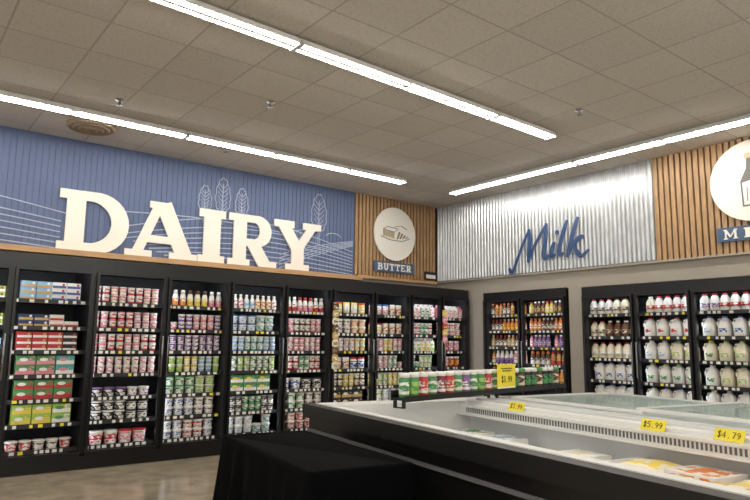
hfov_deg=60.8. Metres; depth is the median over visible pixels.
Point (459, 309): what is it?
juice carton
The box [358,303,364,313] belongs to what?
pouch
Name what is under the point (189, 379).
tub
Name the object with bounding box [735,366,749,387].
milk jug
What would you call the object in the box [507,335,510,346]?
drink bottle
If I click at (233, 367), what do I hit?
cup
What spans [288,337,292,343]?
cup
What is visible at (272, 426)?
shelf
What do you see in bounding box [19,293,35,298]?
box
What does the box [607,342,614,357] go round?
milk bottle
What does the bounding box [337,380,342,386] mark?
cup
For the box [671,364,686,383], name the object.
milk jug
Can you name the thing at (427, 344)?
juice carton
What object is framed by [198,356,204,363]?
yogurt cup
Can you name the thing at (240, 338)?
yogurt cup
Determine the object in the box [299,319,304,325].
yogurt cup
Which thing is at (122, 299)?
yogurt cup
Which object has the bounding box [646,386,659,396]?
milk jug
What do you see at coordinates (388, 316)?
shelf
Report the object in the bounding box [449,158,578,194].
ceiling light
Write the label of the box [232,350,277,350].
shelf
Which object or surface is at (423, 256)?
panel
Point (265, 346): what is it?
yogurt cup
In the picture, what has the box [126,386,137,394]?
tub
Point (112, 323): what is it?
yogurt cup
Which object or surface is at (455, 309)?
juice carton
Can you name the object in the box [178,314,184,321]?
yogurt cup
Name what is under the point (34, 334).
box
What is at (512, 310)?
drink bottle
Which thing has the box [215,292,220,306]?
bottle
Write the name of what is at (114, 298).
yogurt cup
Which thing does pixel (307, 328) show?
yogurt cup
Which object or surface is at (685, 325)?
milk jug
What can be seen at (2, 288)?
box
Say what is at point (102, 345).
yogurt cup
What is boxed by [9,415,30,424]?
box
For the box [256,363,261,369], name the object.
cup
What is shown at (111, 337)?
yogurt cup
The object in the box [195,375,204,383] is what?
tub
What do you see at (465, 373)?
jar
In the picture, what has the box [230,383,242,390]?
box
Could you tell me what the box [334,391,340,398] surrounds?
box
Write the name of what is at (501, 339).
drink bottle
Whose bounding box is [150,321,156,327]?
yogurt cup
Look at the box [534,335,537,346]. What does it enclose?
drink bottle
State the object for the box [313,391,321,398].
tub
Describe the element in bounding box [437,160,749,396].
wall
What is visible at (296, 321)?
yogurt cup
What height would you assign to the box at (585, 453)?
0.062 m
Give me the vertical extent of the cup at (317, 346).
0.094 m
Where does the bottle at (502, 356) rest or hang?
on the refrigerated case at (520, 299)
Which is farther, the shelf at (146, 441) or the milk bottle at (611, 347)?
the milk bottle at (611, 347)
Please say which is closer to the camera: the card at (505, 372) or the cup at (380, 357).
the card at (505, 372)
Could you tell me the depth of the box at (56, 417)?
6.74 m
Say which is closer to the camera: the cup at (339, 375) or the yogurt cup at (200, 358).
the yogurt cup at (200, 358)
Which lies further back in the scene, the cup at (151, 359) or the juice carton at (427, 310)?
the juice carton at (427, 310)
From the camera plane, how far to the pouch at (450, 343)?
10.41 m
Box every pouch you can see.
[335,357,340,368]
[336,302,341,312]
[342,357,348,368]
[343,302,349,312]
[350,357,356,367]
[351,303,356,313]
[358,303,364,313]
[358,357,363,367]
[377,304,381,314]
[377,323,381,333]
[382,304,387,314]
[382,323,387,333]
[389,305,394,314]
[389,323,394,333]
[396,305,400,315]
[396,324,400,333]
[448,341,452,350]
[448,356,453,366]
[454,341,458,350]
[454,356,458,365]
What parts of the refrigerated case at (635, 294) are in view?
price rail, door, price rail, price rail, price rail, handle, handle, price rail, price rail, door, price rail, price rail, door, price rail, price rail, price rail, price rail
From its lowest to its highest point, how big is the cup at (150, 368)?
0.094 m
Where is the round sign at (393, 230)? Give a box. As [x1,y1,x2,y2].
[373,208,414,260]
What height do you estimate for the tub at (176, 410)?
0.104 m
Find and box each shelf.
[2,298,77,305]
[2,440,77,452]
[5,418,78,425]
[7,396,80,399]
[10,373,82,374]
[14,325,73,326]
[88,434,150,445]
[90,412,154,420]
[93,371,151,373]
[96,392,155,396]
[98,302,160,308]
[102,327,159,328]
[144,431,218,440]
[145,370,204,373]
[146,410,219,416]
[147,305,224,310]
[148,390,213,394]
[169,350,222,350]
[229,426,269,433]
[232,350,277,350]
[234,308,269,313]
[234,406,273,411]
[259,310,312,315]
[260,403,302,410]
[260,423,305,429]
[267,368,309,369]
[269,386,324,390]
[349,314,398,318]
[492,393,531,395]
[500,314,541,317]
[531,312,561,316]
[587,313,662,317]
[644,311,712,316]
[706,309,749,314]
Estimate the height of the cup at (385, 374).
0.094 m
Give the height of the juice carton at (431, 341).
0.205 m
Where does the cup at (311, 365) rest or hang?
on the refrigerated case at (280, 286)
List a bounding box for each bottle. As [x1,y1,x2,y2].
[172,290,177,304]
[179,290,185,305]
[186,291,192,305]
[194,291,199,305]
[201,291,207,306]
[208,292,213,306]
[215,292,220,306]
[234,294,237,307]
[238,294,242,307]
[244,295,248,308]
[249,295,254,308]
[255,295,259,308]
[260,296,264,308]
[266,296,270,309]
[271,296,275,309]
[291,297,296,310]
[297,297,301,310]
[302,298,306,310]
[308,298,312,310]
[313,298,317,311]
[318,299,322,311]
[491,304,494,314]
[492,320,494,330]
[492,335,495,345]
[492,350,495,361]
[495,304,498,314]
[495,319,498,330]
[496,335,498,345]
[496,350,500,361]
[499,304,502,314]
[499,319,502,329]
[499,335,502,345]
[500,350,504,362]
[502,303,506,313]
[503,319,506,329]
[503,335,506,346]
[505,350,509,362]
[506,303,509,313]
[507,319,510,329]
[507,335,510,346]
[509,351,513,362]
[510,303,514,313]
[511,319,514,329]
[511,335,514,346]
[514,351,517,362]
[515,319,517,329]
[529,302,532,313]
[530,318,533,329]
[530,335,533,346]
[531,351,535,363]
[533,302,536,312]
[534,318,537,329]
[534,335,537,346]
[536,351,540,363]
[537,302,540,312]
[538,318,541,329]
[538,335,541,346]
[541,301,544,312]
[541,351,545,363]
[542,318,545,329]
[542,335,545,346]
[545,301,549,312]
[546,318,549,329]
[546,335,550,346]
[546,351,550,363]
[549,301,553,312]
[550,318,553,329]
[551,351,555,364]
[554,301,557,312]
[554,318,558,329]
[555,335,558,346]
[557,351,561,364]
[558,300,561,311]
[558,318,562,329]
[559,335,562,346]
[560,370,563,382]
[590,300,597,313]
[591,321,598,335]
[592,342,599,356]
[597,299,604,313]
[598,321,605,335]
[599,342,606,357]
[605,299,612,313]
[606,321,613,335]
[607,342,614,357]
[613,298,620,312]
[614,321,621,335]
[615,343,622,357]
[621,298,628,312]
[622,321,629,335]
[623,343,630,357]
[646,297,654,311]
[654,296,663,311]
[663,296,672,311]
[672,295,681,311]
[681,295,686,310]
[700,294,709,310]
[710,293,719,309]
[720,293,730,309]
[730,292,741,309]
[741,292,749,308]
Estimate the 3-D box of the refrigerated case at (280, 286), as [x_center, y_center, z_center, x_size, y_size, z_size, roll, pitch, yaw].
[-1.440,1.472,8.591,1.530,2.235,0.871,7,-10,-38]
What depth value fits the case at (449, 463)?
3.58 m
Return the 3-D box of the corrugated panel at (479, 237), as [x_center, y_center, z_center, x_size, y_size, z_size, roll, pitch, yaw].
[2.343,-0.316,9.778,0.024,1.320,4.010,7,-10,-38]
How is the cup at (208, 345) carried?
on the refrigerated case at (112, 273)
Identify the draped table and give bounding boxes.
[213,430,414,499]
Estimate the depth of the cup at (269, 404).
8.28 m
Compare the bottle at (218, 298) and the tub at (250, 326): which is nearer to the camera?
the bottle at (218, 298)
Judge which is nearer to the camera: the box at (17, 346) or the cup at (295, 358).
the box at (17, 346)
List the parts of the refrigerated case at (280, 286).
price rail, price rail, price rail, price rail, price rail, door, price rail, price rail, handle, handle, price rail, price rail, price rail, price rail, price rail, price rail, door, price rail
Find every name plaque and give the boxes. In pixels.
[373,260,413,274]
[717,224,749,242]
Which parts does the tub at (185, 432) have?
dairy tub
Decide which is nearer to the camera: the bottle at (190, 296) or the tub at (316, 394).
the bottle at (190, 296)
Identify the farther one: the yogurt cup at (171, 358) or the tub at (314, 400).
the tub at (314, 400)
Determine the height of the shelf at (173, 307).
0.042 m
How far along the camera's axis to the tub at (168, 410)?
7.44 m
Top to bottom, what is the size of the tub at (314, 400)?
0.104 m
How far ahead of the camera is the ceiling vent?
7.17 m
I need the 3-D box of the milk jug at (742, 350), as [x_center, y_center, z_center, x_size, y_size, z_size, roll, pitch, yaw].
[4.241,1.170,7.366,0.151,0.246,0.148,7,-10,-38]
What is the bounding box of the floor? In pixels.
[0,455,219,499]
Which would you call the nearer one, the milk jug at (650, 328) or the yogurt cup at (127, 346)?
the yogurt cup at (127, 346)
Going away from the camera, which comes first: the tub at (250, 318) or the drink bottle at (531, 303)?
the tub at (250, 318)
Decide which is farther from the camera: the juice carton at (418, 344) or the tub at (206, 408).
the juice carton at (418, 344)
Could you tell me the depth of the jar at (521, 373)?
5.68 m
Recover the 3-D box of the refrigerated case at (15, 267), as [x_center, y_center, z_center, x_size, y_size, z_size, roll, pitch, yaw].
[-3.922,1.163,6.669,1.580,2.235,0.871,7,-10,-38]
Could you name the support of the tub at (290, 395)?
on the tub at (290, 404)
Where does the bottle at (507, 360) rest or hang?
on the refrigerated case at (520, 299)
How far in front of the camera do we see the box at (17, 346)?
6.62 m
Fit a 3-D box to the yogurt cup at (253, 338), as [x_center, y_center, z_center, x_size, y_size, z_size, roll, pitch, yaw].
[-1.567,1.165,8.264,0.079,0.094,0.079,7,-10,-38]
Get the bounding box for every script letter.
[508,223,548,273]
[549,230,558,257]
[557,220,567,255]
[566,216,589,257]
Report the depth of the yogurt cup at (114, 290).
7.23 m
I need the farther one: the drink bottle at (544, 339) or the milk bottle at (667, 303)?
the drink bottle at (544, 339)
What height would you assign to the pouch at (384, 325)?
0.170 m
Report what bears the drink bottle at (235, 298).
on the refrigerated case at (280, 286)
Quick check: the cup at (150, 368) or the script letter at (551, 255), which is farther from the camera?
the script letter at (551, 255)
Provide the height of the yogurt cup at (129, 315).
0.094 m
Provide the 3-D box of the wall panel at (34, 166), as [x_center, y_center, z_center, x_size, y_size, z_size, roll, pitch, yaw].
[-4.062,-0.714,7.372,9.450,1.370,0.044,7,-10,-38]
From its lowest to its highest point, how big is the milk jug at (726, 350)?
0.246 m
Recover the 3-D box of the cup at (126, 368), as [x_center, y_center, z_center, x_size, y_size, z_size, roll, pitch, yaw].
[-2.824,1.351,7.249,0.079,0.094,0.079,7,-10,-38]
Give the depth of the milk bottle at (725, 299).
7.51 m
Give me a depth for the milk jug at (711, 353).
7.59 m
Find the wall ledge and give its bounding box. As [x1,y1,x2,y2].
[0,243,436,284]
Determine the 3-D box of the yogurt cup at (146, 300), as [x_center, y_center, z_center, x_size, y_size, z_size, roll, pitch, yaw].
[-2.671,0.598,7.476,0.079,0.094,0.079,7,-10,-38]
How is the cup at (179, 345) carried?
on the refrigerated case at (112, 273)
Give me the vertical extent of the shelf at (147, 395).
0.042 m
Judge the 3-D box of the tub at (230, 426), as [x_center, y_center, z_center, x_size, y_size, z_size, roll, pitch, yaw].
[-1.819,2.225,7.928,0.119,0.104,0.122,7,-10,-38]
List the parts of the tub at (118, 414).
dairy tub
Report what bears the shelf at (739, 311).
attached to the refrigerated case at (635, 294)
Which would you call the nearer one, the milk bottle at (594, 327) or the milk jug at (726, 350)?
the milk jug at (726, 350)
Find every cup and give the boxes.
[97,356,104,364]
[97,365,104,372]
[98,342,105,349]
[99,334,106,341]
[100,320,107,326]
[101,311,108,319]
[102,286,109,294]
[102,295,109,301]
[105,365,112,372]
[106,356,113,364]
[107,342,114,349]
[108,334,114,341]
[109,311,116,319]
[109,320,115,326]
[110,295,117,301]
[111,287,118,294]
[114,365,121,372]
[115,356,121,364]
[116,334,123,341]
[116,343,122,349]
[117,320,124,327]
[118,312,124,319]
[119,287,126,295]
[119,296,125,302]
[122,365,129,372]
[123,356,130,364]
[124,334,131,342]
[124,343,130,349]
[126,312,133,320]
[126,321,132,327]
[127,296,134,302]
[128,288,134,295]
[131,356,138,364]
[131,365,137,372]
[132,343,139,349]
[133,334,139,342]
[134,312,140,320]
[134,321,140,327]
[135,296,142,303]
[136,288,142,296]
[139,365,145,371]
[140,356,146,364]
[141,334,147,342]
[141,343,147,349]
[142,313,149,320]
[142,321,148,327]
[143,297,150,303]
[144,289,150,296]
[147,365,153,371]
[148,356,154,364]
[149,335,155,342]
[149,343,155,349]
[150,313,157,320]
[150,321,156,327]
[151,297,157,303]
[152,289,158,296]
[168,356,175,363]
[168,364,174,371]
[169,343,175,349]
[170,322,176,328]
[170,335,176,342]
[176,356,182,363]
[176,364,182,371]
[177,335,183,342]
[177,343,183,349]
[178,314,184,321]
[178,322,184,328]
[183,364,189,371]
[184,343,190,349]
[184,356,190,363]
[185,322,191,328]
[185,335,191,342]
[186,314,191,321]
[190,364,196,370]
[191,343,197,349]
[191,356,197,363]
[192,335,198,342]
[193,315,199,322]
[193,323,198,328]
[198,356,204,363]
[198,364,204,370]
[199,335,205,342]
[199,343,205,349]
[200,315,206,322]
[200,323,206,329]
[205,356,211,363]
[205,364,211,370]
[206,336,212,342]
[206,343,212,349]
[207,315,213,322]
[207,323,213,329]
[212,364,218,370]
[213,336,219,342]
[213,343,218,349]
[213,356,218,363]
[214,323,220,329]
[215,315,220,322]
[229,404,234,411]
[230,396,234,403]
[231,364,236,370]
[232,336,237,343]
[232,344,236,349]
[232,356,236,363]
[235,396,241,403]
[235,404,240,410]
[237,356,242,363]
[237,364,242,370]
[238,336,243,343]
[238,344,243,349]
[242,396,247,403]
[242,403,247,410]
[243,363,248,369]
[244,336,250,343]
[244,344,249,349]
[244,356,249,363]
[248,403,253,410]
[249,395,254,402]
[250,356,255,362]
[250,363,255,369]
[251,336,256,343]
[251,344,256,349]
[254,403,260,409]
[255,395,260,402]
[256,356,262,362]
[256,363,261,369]
[257,336,262,343]
[257,344,262,349]
[261,395,266,402]
[261,402,266,409]
[262,363,267,369]
[263,337,268,343]
[263,344,268,349]
[263,356,268,362]
[267,395,272,401]
[267,402,272,409]
[268,363,273,369]
[269,337,274,343]
[269,344,274,349]
[269,356,274,362]
[288,318,293,324]
[288,325,293,331]
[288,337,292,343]
[292,363,297,368]
[293,337,298,343]
[293,344,298,349]
[293,356,297,362]
[294,318,298,325]
[294,326,298,331]
[298,356,303,362]
[298,363,303,368]
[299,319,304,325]
[299,326,304,331]
[299,337,303,343]
[299,344,303,349]
[304,337,309,343]
[304,344,309,350]
[304,356,308,362]
[304,363,308,368]
[305,319,309,325]
[305,326,309,331]
[309,344,314,350]
[309,356,314,362]
[309,363,313,368]
[310,319,315,325]
[310,326,314,331]
[310,337,314,343]
[314,363,319,368]
[315,319,320,325]
[315,326,320,331]
[315,337,319,343]
[315,344,319,350]
[315,356,319,362]
[337,373,342,379]
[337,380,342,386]
[338,338,342,344]
[343,338,348,344]
[343,345,347,350]
[343,373,347,379]
[343,380,347,386]
[348,373,353,379]
[348,380,353,385]
[349,338,353,344]
[349,345,353,350]
[354,338,359,344]
[354,345,358,350]
[354,373,358,379]
[359,373,363,379]
[359,380,363,385]
[360,338,364,344]
[378,339,382,344]
[378,345,382,350]
[378,355,382,361]
[378,362,382,367]
[378,372,382,378]
[382,355,387,361]
[382,372,387,378]
[387,372,392,378]
[392,355,396,361]
[392,372,396,378]
[392,379,396,384]
[427,323,431,329]
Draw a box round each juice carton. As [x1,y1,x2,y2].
[414,304,419,315]
[414,338,420,350]
[419,304,424,316]
[419,338,424,350]
[424,305,429,316]
[424,338,429,350]
[428,305,433,316]
[428,338,433,350]
[434,305,436,316]
[445,306,449,317]
[448,306,453,317]
[452,306,457,317]
[456,307,461,317]
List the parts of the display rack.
leg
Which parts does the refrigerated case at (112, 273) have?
price rail, price rail, price rail, price rail, door, price rail, price rail, price rail, handle, handle, price rail, price rail, price rail, price rail, door, price rail, price rail, price rail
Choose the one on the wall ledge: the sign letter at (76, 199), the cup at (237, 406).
the sign letter at (76, 199)
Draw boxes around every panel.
[0,125,354,274]
[353,193,436,281]
[437,159,655,280]
[652,137,749,259]
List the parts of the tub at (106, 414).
dairy tub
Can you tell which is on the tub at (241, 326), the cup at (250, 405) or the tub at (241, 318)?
the tub at (241, 318)
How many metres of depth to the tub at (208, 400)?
7.76 m
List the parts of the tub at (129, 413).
dairy tub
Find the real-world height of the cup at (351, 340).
0.094 m
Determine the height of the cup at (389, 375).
0.094 m
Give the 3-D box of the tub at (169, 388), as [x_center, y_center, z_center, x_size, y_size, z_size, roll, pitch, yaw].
[-2.435,1.643,7.521,0.119,0.104,0.122,7,-10,-38]
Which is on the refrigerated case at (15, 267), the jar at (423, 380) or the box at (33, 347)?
the box at (33, 347)
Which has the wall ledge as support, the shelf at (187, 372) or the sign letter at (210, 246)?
the sign letter at (210, 246)
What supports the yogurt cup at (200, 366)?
on the refrigerated case at (112, 273)
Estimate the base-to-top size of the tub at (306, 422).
0.104 m
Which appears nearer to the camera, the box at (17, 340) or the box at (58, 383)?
the box at (17, 340)
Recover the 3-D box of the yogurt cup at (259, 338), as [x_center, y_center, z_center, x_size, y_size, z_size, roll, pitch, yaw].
[-1.500,1.174,8.323,0.079,0.094,0.079,7,-10,-38]
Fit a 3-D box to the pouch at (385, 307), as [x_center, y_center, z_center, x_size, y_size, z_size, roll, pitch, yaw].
[0.158,0.912,9.670,0.116,0.170,0.056,7,-10,-38]
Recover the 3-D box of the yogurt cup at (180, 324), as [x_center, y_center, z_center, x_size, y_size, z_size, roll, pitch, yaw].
[-2.336,0.917,7.698,0.079,0.094,0.079,7,-10,-38]
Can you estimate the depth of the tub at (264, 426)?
8.19 m
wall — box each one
[353,274,436,287]
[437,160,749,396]
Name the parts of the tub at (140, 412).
dairy tub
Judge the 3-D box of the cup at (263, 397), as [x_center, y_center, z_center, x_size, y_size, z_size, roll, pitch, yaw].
[-1.438,1.925,8.271,0.079,0.094,0.079,7,-10,-38]
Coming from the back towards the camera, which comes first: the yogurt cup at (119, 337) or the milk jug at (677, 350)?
the milk jug at (677, 350)
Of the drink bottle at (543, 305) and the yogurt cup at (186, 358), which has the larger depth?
the drink bottle at (543, 305)
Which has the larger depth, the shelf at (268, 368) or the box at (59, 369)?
the shelf at (268, 368)
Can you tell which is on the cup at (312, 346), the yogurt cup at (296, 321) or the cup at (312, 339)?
the cup at (312, 339)
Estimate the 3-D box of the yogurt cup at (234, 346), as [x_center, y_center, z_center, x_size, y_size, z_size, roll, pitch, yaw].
[-1.785,1.233,8.091,0.079,0.094,0.079,7,-10,-38]
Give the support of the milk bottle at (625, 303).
on the refrigerated case at (635, 294)
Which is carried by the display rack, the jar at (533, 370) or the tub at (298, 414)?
the jar at (533, 370)
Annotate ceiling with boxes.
[0,0,749,207]
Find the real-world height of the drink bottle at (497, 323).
0.190 m
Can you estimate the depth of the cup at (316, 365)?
8.79 m
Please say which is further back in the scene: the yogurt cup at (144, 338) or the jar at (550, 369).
the yogurt cup at (144, 338)
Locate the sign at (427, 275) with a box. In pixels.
[424,271,436,280]
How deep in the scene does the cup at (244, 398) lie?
8.07 m
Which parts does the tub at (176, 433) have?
dairy tub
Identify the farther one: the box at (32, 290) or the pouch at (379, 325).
the pouch at (379, 325)
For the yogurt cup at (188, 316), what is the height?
0.094 m
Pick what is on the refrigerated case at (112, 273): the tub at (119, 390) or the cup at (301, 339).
the tub at (119, 390)
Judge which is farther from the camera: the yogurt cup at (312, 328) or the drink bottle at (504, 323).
the drink bottle at (504, 323)
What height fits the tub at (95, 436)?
0.150 m
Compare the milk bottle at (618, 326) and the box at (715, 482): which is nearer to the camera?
the box at (715, 482)
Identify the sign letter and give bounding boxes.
[55,188,128,252]
[124,201,196,260]
[197,208,225,262]
[227,212,275,267]
[274,219,320,270]
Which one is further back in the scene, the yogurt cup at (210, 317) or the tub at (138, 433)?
the yogurt cup at (210, 317)
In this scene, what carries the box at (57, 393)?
on the refrigerated case at (15, 267)
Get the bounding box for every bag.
[618,458,681,472]
[734,480,749,486]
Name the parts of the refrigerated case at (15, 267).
handle, door, handle, price rail, price rail, price rail, price rail, price rail, price rail, price rail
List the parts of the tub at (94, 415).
dairy tub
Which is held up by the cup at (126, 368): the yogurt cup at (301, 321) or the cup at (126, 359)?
the cup at (126, 359)
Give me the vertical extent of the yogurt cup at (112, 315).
0.094 m
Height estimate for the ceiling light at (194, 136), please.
0.078 m
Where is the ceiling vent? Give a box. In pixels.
[66,118,115,135]
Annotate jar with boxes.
[399,373,409,397]
[409,372,418,395]
[418,372,427,394]
[427,372,436,394]
[436,371,445,393]
[445,371,453,392]
[454,371,461,391]
[460,370,469,391]
[469,370,477,390]
[476,370,484,390]
[483,369,491,389]
[491,369,496,388]
[515,368,518,386]
[518,368,524,386]
[524,368,530,386]
[530,368,536,385]
[534,367,542,385]
[542,367,547,384]
[547,367,553,384]
[553,367,558,383]
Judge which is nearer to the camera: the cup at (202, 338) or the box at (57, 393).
the box at (57, 393)
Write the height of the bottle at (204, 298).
0.200 m
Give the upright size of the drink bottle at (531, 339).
0.190 m
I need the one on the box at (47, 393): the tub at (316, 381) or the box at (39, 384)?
the box at (39, 384)
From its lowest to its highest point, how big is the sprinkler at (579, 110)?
0.062 m
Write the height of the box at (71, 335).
0.066 m
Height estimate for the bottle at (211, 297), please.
0.200 m
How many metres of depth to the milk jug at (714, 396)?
7.53 m
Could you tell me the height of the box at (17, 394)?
0.100 m
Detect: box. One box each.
[0,285,5,291]
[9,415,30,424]
[10,404,31,415]
[11,390,32,399]
[12,380,33,390]
[13,365,34,374]
[14,344,30,349]
[14,355,35,365]
[15,331,31,337]
[15,338,31,343]
[17,314,33,319]
[17,320,32,325]
[19,287,35,293]
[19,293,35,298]
[20,280,36,286]
[30,414,50,423]
[31,338,46,344]
[31,345,46,349]
[31,403,51,414]
[32,332,47,337]
[32,389,52,398]
[33,314,48,320]
[33,321,48,325]
[33,379,53,389]
[34,365,54,373]
[35,294,50,298]
[35,355,55,364]
[36,281,51,287]
[36,288,51,294]
[46,345,61,349]
[47,332,62,337]
[47,338,61,344]
[48,321,63,325]
[49,315,63,320]
[50,413,69,422]
[51,288,65,294]
[51,295,65,299]
[51,402,70,413]
[52,282,66,288]
[52,389,71,397]
[53,379,72,388]
[54,365,73,373]
[55,355,74,364]
[62,332,76,338]
[62,339,76,344]
[62,345,75,349]
[64,321,77,326]
[66,283,80,289]
[66,289,80,295]
[66,295,79,300]
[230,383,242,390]
[231,375,243,383]
[243,375,256,382]
[243,383,256,390]
[254,374,269,382]
[256,382,269,389]
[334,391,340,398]
[338,390,351,397]
[341,398,351,401]
[352,390,361,397]
[352,397,361,401]
[456,428,494,435]
[487,434,527,444]
[560,449,611,460]
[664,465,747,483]
[710,481,749,490]
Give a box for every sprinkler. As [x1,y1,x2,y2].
[116,98,123,105]
[266,100,273,107]
[575,108,582,115]
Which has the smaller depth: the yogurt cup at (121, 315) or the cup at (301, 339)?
the yogurt cup at (121, 315)
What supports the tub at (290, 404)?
on the refrigerated case at (280, 286)
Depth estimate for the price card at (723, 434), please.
3.25 m
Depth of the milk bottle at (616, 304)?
8.60 m
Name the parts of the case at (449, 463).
sliding lid, sliding lid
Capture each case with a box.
[0,251,95,477]
[80,259,230,468]
[224,270,331,434]
[303,392,749,499]
[330,279,410,401]
[410,285,469,396]
[483,287,571,396]
[581,276,749,400]
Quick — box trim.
[437,252,749,283]
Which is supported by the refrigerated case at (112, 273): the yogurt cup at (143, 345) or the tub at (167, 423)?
the yogurt cup at (143, 345)
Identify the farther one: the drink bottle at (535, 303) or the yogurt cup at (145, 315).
the drink bottle at (535, 303)
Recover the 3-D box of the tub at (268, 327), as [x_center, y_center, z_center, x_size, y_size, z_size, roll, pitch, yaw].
[-1.403,1.028,8.416,0.119,0.104,0.122,7,-10,-38]
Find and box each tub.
[4,441,17,451]
[18,439,30,450]
[32,438,44,449]
[45,437,57,448]
[58,436,70,447]
[89,430,102,444]
[90,401,101,419]
[92,387,102,396]
[101,400,113,419]
[103,387,114,395]
[103,429,117,443]
[113,400,125,418]
[115,386,125,395]
[118,428,131,442]
[125,399,136,417]
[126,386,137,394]
[132,427,145,440]
[136,399,147,416]
[138,386,148,394]
[163,429,170,438]
[164,407,172,415]
[164,420,171,429]
[165,397,172,406]
[166,376,173,384]
[166,385,173,393]
[171,419,181,437]
[172,406,182,414]
[173,397,183,406]
[174,376,184,384]
[174,385,183,392]
[182,419,192,436]
[184,384,193,392]
[185,375,194,384]
[194,384,203,392]
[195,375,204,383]
[202,426,211,435]
[203,405,212,412]
[203,417,212,426]
[204,384,213,391]
[204,396,213,404]
[205,375,214,383]
[229,416,233,424]
[229,425,232,432]
[233,315,237,322]
[233,424,242,432]
[234,415,242,424]
[237,323,246,329]
[238,315,246,322]
[243,415,251,423]
[243,423,251,431]
[247,315,255,322]
[247,323,255,330]
[252,422,260,431]
[256,316,264,323]
[256,324,264,330]
[260,422,269,430]
[261,414,269,422]
[264,324,272,330]
[265,316,273,323]
[286,392,295,400]
[286,400,294,407]
[286,412,294,420]
[286,420,294,428]
[289,377,300,388]
[295,400,303,407]
[295,411,302,419]
[295,420,303,427]
[296,392,303,399]
[300,377,310,387]
[303,419,308,426]
[304,391,312,399]
[311,377,321,387]
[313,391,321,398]
[313,399,320,402]
[342,319,349,325]
[342,326,349,332]
[350,319,357,326]
[350,327,357,332]
[358,320,365,326]
[358,327,364,332]
[377,388,381,395]
[381,388,388,395]
[449,323,453,329]
[454,323,459,329]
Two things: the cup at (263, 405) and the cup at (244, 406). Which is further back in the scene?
the cup at (263, 405)
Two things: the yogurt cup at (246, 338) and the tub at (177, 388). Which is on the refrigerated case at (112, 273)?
the tub at (177, 388)
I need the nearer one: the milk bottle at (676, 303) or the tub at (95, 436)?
the tub at (95, 436)
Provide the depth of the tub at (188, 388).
7.63 m
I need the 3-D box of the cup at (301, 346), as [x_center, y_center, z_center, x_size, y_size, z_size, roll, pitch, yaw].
[-1.004,1.330,8.692,0.079,0.094,0.079,7,-10,-38]
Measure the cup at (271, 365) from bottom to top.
0.094 m
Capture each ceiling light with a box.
[0,90,187,138]
[150,0,300,51]
[183,131,349,172]
[292,38,497,119]
[345,166,406,184]
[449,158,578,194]
[488,110,556,139]
[573,113,749,164]
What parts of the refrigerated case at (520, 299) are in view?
price rail, door, price rail, price rail, price rail, handle, price rail, price rail, door, price rail, price rail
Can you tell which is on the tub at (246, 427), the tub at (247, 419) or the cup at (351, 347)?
the tub at (247, 419)
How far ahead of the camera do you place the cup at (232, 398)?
7.96 m
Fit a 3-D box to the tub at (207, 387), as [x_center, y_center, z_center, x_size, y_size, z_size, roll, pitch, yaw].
[-2.035,1.693,7.830,0.119,0.104,0.122,7,-10,-38]
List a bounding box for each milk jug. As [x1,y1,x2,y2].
[594,361,606,378]
[595,383,607,392]
[604,362,616,379]
[605,384,617,392]
[615,362,627,380]
[616,384,628,393]
[626,365,632,380]
[626,385,633,394]
[643,318,656,335]
[644,340,658,358]
[645,363,659,382]
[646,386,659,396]
[656,317,669,335]
[657,340,671,358]
[658,364,672,382]
[659,387,672,397]
[669,317,683,335]
[670,340,684,359]
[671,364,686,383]
[673,388,686,398]
[682,319,698,336]
[684,343,699,360]
[685,367,701,384]
[686,391,702,400]
[701,316,717,335]
[703,341,719,360]
[704,365,720,385]
[706,390,722,402]
[716,316,733,335]
[718,341,734,360]
[720,366,736,386]
[721,391,736,402]
[732,315,749,335]
[733,341,749,361]
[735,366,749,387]
[737,392,749,406]
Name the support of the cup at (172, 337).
on the cup at (172, 346)
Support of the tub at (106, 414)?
on the refrigerated case at (112, 273)
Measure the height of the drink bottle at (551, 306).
0.190 m
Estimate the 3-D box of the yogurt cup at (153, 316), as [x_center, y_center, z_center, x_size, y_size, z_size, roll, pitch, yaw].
[-2.600,0.790,7.506,0.079,0.094,0.079,7,-10,-38]
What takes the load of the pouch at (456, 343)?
on the refrigerated case at (441, 297)
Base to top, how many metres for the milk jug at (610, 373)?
0.246 m
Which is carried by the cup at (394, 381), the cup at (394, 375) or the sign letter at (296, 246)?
the cup at (394, 375)
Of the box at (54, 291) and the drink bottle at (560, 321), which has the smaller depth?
the box at (54, 291)
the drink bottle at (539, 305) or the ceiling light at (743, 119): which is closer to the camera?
the ceiling light at (743, 119)
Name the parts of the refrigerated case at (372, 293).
merchandise strip, price rail, price rail, door, price rail, price rail, price rail, handle, handle, price rail, price rail, price rail, price rail, price rail, door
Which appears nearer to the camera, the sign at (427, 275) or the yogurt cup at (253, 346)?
the yogurt cup at (253, 346)
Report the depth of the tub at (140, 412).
7.27 m
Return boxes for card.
[497,364,515,388]
[508,401,525,411]
[640,418,666,431]
[713,427,745,443]
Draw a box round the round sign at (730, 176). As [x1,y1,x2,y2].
[710,139,749,220]
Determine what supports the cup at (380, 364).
on the refrigerated case at (372, 293)
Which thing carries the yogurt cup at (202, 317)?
on the yogurt cup at (202, 325)
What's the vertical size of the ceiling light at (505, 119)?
0.078 m
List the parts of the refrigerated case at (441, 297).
price rail, price rail, price rail, price rail, door, handle, merchandise strip, price rail, price rail, price rail, price rail, door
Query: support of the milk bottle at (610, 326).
on the refrigerated case at (635, 294)
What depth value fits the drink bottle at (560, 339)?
9.26 m
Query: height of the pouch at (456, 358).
0.170 m
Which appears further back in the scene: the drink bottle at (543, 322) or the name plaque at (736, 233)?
the drink bottle at (543, 322)
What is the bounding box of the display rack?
[391,383,565,408]

